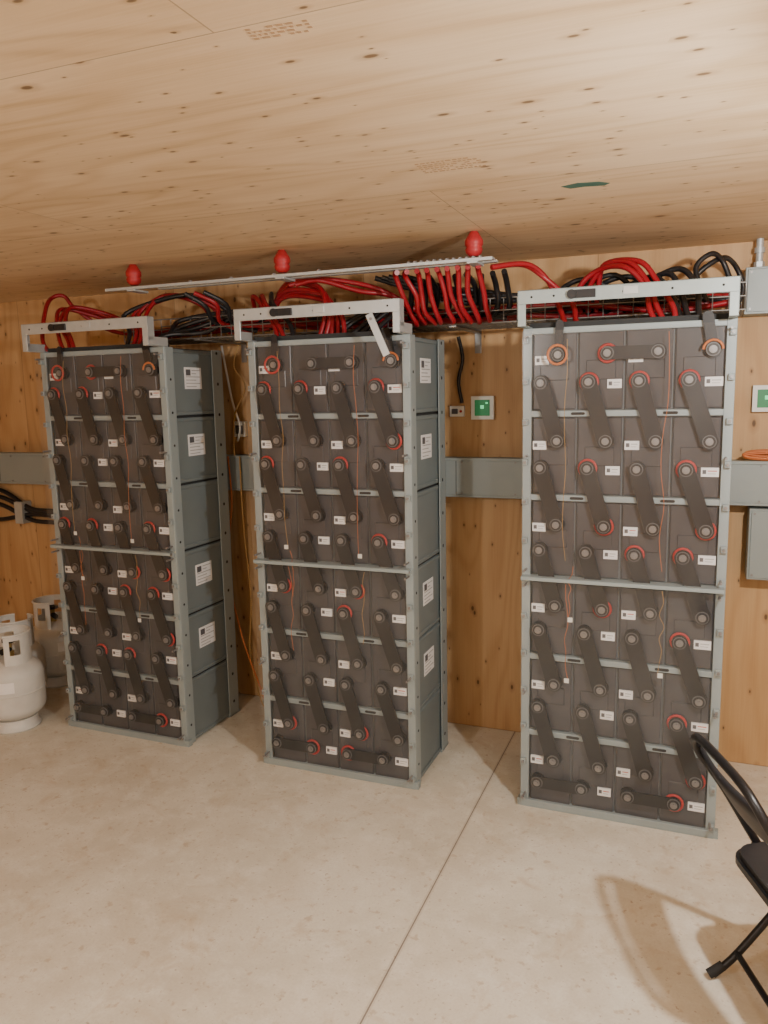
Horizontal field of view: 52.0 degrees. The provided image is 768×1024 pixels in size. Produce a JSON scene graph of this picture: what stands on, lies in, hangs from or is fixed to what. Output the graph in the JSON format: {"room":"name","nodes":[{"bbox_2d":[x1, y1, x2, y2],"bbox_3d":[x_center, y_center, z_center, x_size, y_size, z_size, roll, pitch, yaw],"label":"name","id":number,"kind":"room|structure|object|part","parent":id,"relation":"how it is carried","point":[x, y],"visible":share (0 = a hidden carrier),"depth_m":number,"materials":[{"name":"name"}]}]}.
{"room":"battery room","nodes":[
{"label":"battery room","id":0,"kind":"room"},
{"bbox_2d":[0,0,767,302],"bbox_3d":[-0.646,-0.755,0.909,6.520,0.100,6.017,2,9,21],"label":"ceiling","id":1,"kind":"structure","parent":0,"point":[168,140],"depth_m":1.75,"materials":[{"name":"brown wood"}]},
{"bbox_2d":[245,20,312,39],"bbox_3d":[-0.165,-0.766,1.250,0.108,0.001,0.048,2,9,21],"label":"print","id":2,"kind":"object","parent":1,"relation":"attached to","point":[302,20],"depth_m":1.25},
{"bbox_2d":[414,157,485,172],"bbox_3d":[0.170,-0.887,2.011,0.164,0.001,0.091,2,9,21],"label":"print","id":3,"kind":"object","parent":1,"relation":"attached to","point":[465,157],"depth_m":2.01},
{"bbox_2d":[561,182,608,188],"bbox_3d":[0.571,-0.929,2.234,0.135,0.001,0.056,1,9,17],"label":"paint","id":4,"kind":"object","parent":1,"relation":"attached to","point":[586,184],"visible":1,"depth_m":2.23,"materials":[{"name":"paint"}]},
{"bbox_2d":[0,685,767,1023],"bbox_3d":[-0.599,1.543,1.255,6.520,0.100,6.017,2,9,21],"label":"floor","id":5,"kind":"structure","parent":0,"point":[208,881],"depth_m":2.61,"materials":[{"name":"concrete"}]},
{"bbox_2d":[0,625,46,733],"bbox_3d":[-1.897,0.848,4.014,0.310,0.505,0.310,1,9,12],"label":"propane tank","id":6,"kind":"object","parent":5,"relation":"on","point":[22,676],"visible":1,"depth_m":3.94,"materials":[{"name":"metal"}]},
{"bbox_2d":[0,613,47,682],"bbox_3d":[-2.014,0.815,4.316,0.298,0.486,0.298,-1,9,2],"label":"propane tank","id":7,"kind":"object","parent":5,"relation":"on","point":[38,651],"visible":0.27,"depth_m":4.29,"materials":[{"name":"metal"}]},
{"bbox_2d":[32,594,67,687],"bbox_3d":[-1.939,0.755,4.636,0.310,0.505,0.310,-8,11,-38],"label":"propane tank","id":8,"kind":"object","parent":5,"relation":"on","point":[48,626],"visible":0.54,"depth_m":4.52,"materials":[{"name":"metal"}]},
{"bbox_2d":[21,316,239,746],"bbox_3d":[-1.226,0.094,3.907,0.746,2.000,0.572,2,9,22],"label":"rack","id":9,"kind":"object","parent":5,"relation":"on","point":[136,438],"visible":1,"depth_m":3.76,"materials":[{"name":"grey metal"}]},
{"bbox_2d":[40,251,746,361],"bbox_3d":[-0.163,-0.881,3.482,3.232,0.361,0.694,2,9,21],"label":"cable tray","id":10,"kind":"object","parent":9,"relation":"on","point":[423,318],"visible":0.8,"depth_m":3.20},
{"bbox_2d":[221,345,263,706],"bbox_3d":[-0.695,0.101,4.106,0.338,1.918,0.112,3,10,28],"label":"wiring","id":11,"kind":"object","parent":10,"relation":"hanging from","point":[225,367],"visible":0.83,"depth_m":4.09,"materials":[{"name":"white plastic"}]},
{"bbox_2d":[105,255,497,293],"bbox_3d":[-0.400,-0.949,3.175,1.730,0.026,0.100,2,9,21],"label":"rail","id":12,"kind":"object","parent":10,"relation":"attached to","point":[474,261],"depth_m":3.10,"materials":[{"name":"metal"}]},
{"bbox_2d":[125,264,140,285],"bbox_3d":[-1.087,-1.028,3.415,0.066,0.087,0.066,2,9,21],"label":"insulator","id":13,"kind":"object","parent":12,"relation":"on","point":[133,273],"visible":1,"depth_m":3.39,"materials":[{"name":"plastic"}]},
{"bbox_2d":[274,250,289,272],"bbox_3d":[-0.408,-1.002,3.148,0.066,0.087,0.066,2,9,21],"label":"insulator","id":14,"kind":"object","parent":12,"relation":"on","point":[281,259],"visible":1,"depth_m":3.13,"materials":[{"name":"plastic"}]},
{"bbox_2d":[465,231,482,256],"bbox_3d":[0.327,-0.974,2.860,0.066,0.087,0.066,2,9,21],"label":"insulator","id":15,"kind":"object","parent":12,"relation":"attached to","point":[474,241],"visible":0.98,"depth_m":2.84,"materials":[{"name":"plastic"}]},
{"bbox_2d":[233,298,447,789],"bbox_3d":[-0.156,0.140,3.456,0.746,2.000,0.574,2,9,22],"label":"rack","id":16,"kind":"object","parent":5,"relation":"on","point":[348,458],"visible":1,"depth_m":3.30,"materials":[{"name":"grey metal"}]},
{"bbox_2d":[517,276,740,838],"bbox_3d":[0.931,0.178,3.052,0.746,2.000,0.572,2,9,22],"label":"rack","id":17,"kind":"object","parent":5,"relation":"on","point":[627,423],"visible":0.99,"depth_m":2.89,"materials":[{"name":"grey metal"}]},
{"bbox_2d":[690,733,767,1006],"bbox_3d":[1.081,0.961,1.988,0.530,0.759,0.437,-1,9,0],"label":"folding chair","id":18,"kind":"object","parent":5,"relation":"on","point":[751,859],"visible":1,"depth_m":2.05,"materials":[{"name":"black metal"}]},
{"bbox_3d":[0.883,0.715,1.950,0.104,0.120,0.386,-1,9,0],"label":"panel","id":19,"kind":"part","parent":18,"relation":"part of","materials":[{"name":"black plastic"}]},
{"bbox_3d":[1.149,0.947,1.986,0.395,0.047,0.382,-1,9,0],"label":"seat","id":20,"kind":"part","parent":18,"relation":"part of","materials":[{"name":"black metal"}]},
{"bbox_2d":[0,240,767,766],"bbox_3d":[0.461,-0.038,3.800,6.520,2.225,0.100,2,9,21],"label":"wall","id":21,"kind":"structure","parent":0,"point":[484,535],"depth_m":3.80,"materials":[{"name":"brown wood"}]},
{"bbox_2d":[0,488,53,524],"bbox_3d":[-1.957,-0.028,4.666,1.154,0.271,0.078,2,9,21],"label":"cables","id":22,"kind":"object","parent":21,"relation":"attached to","point":[23,511],"visible":0.56,"depth_m":4.73,"materials":[{"name":"rubber"}]},
{"bbox_2d":[234,421,247,436],"bbox_3d":[-0.757,-0.438,4.150,0.070,0.080,0.032,2,9,21],"label":"switch box","id":23,"kind":"object","parent":21,"relation":"attached to","point":[244,427],"visible":0.83,"depth_m":4.14,"materials":[{"name":"white plastic"}]},
{"bbox_2d":[0,452,767,505],"bbox_3d":[-0.349,-0.195,3.978,4.669,0.183,0.119,2,9,21],"label":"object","id":24,"kind":"object","parent":21,"relation":"attached to","point":[473,477],"depth_m":3.62,"materials":[{"name":"grey paint"}]},
{"bbox_2d":[742,449,767,460],"bbox_3d":[1.553,-0.230,3.166,0.208,0.047,0.025,2,9,21],"label":"extension cord","id":25,"kind":"object","parent":24,"relation":"on","point":[759,454],"visible":1,"depth_m":3.18,"materials":[{"name":"orange plastic"}]},
{"bbox_2d":[450,406,464,416],"bbox_3d":[0.345,-0.475,3.708,0.070,0.050,0.025,2,9,21],"label":"sensor box","id":26,"kind":"object","parent":21,"relation":"attached to","point":[455,411],"visible":1,"depth_m":3.70,"materials":[{"name":"white plastic"}]},
{"bbox_2d":[456,336,463,402],"bbox_3d":[0.357,-0.656,3.638,0.038,0.304,0.037,2,9,21],"label":"cable","id":27,"kind":"object","parent":21,"relation":"attached to","point":[458,338],"visible":1,"depth_m":3.62,"materials":[{"name":"brown plastic"}]},
{"bbox_2d":[471,396,494,419],"bbox_3d":[0.460,-0.485,3.657,0.108,0.108,0.032,2,9,21],"label":"display","id":28,"kind":"object","parent":21,"relation":"attached to","point":[482,407],"visible":1,"depth_m":3.64,"materials":[{"name":"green plastic"}]},
{"bbox_2d":[742,266,767,316],"bbox_3d":[1.610,-0.872,3.086,0.360,0.180,0.126,2,9,21],"label":"junction box","id":29,"kind":"object","parent":21,"relation":"attached to","point":[756,278],"visible":0.98,"depth_m":3.08,"materials":[{"name":"grey paint"}]},
{"bbox_2d":[754,238,765,266],"bbox_3d":[1.488,-1.024,3.115,0.040,0.112,0.039,2,9,21],"label":"conduit pipe","id":30,"kind":"object","parent":29,"relation":"on","point":[760,249],"visible":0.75,"depth_m":3.10,"materials":[{"name":"metal"}]},
{"bbox_2d":[745,506,767,579],"bbox_3d":[1.647,0.129,3.230,0.285,0.295,0.126,2,9,21],"label":"box","id":31,"kind":"object","parent":21,"relation":"attached to","point":[756,555],"visible":0.97,"depth_m":3.22,"materials":[{"name":"grey paint"}]},
{"bbox_2d":[751,385,767,411],"bbox_3d":[1.566,-0.465,3.219,0.108,0.108,0.032,2,9,21],"label":"display","id":32,"kind":"object","parent":21,"relation":"attached to","point":[759,392],"visible":1,"depth_m":3.22,"materials":[{"name":"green plastic"}]}
]}

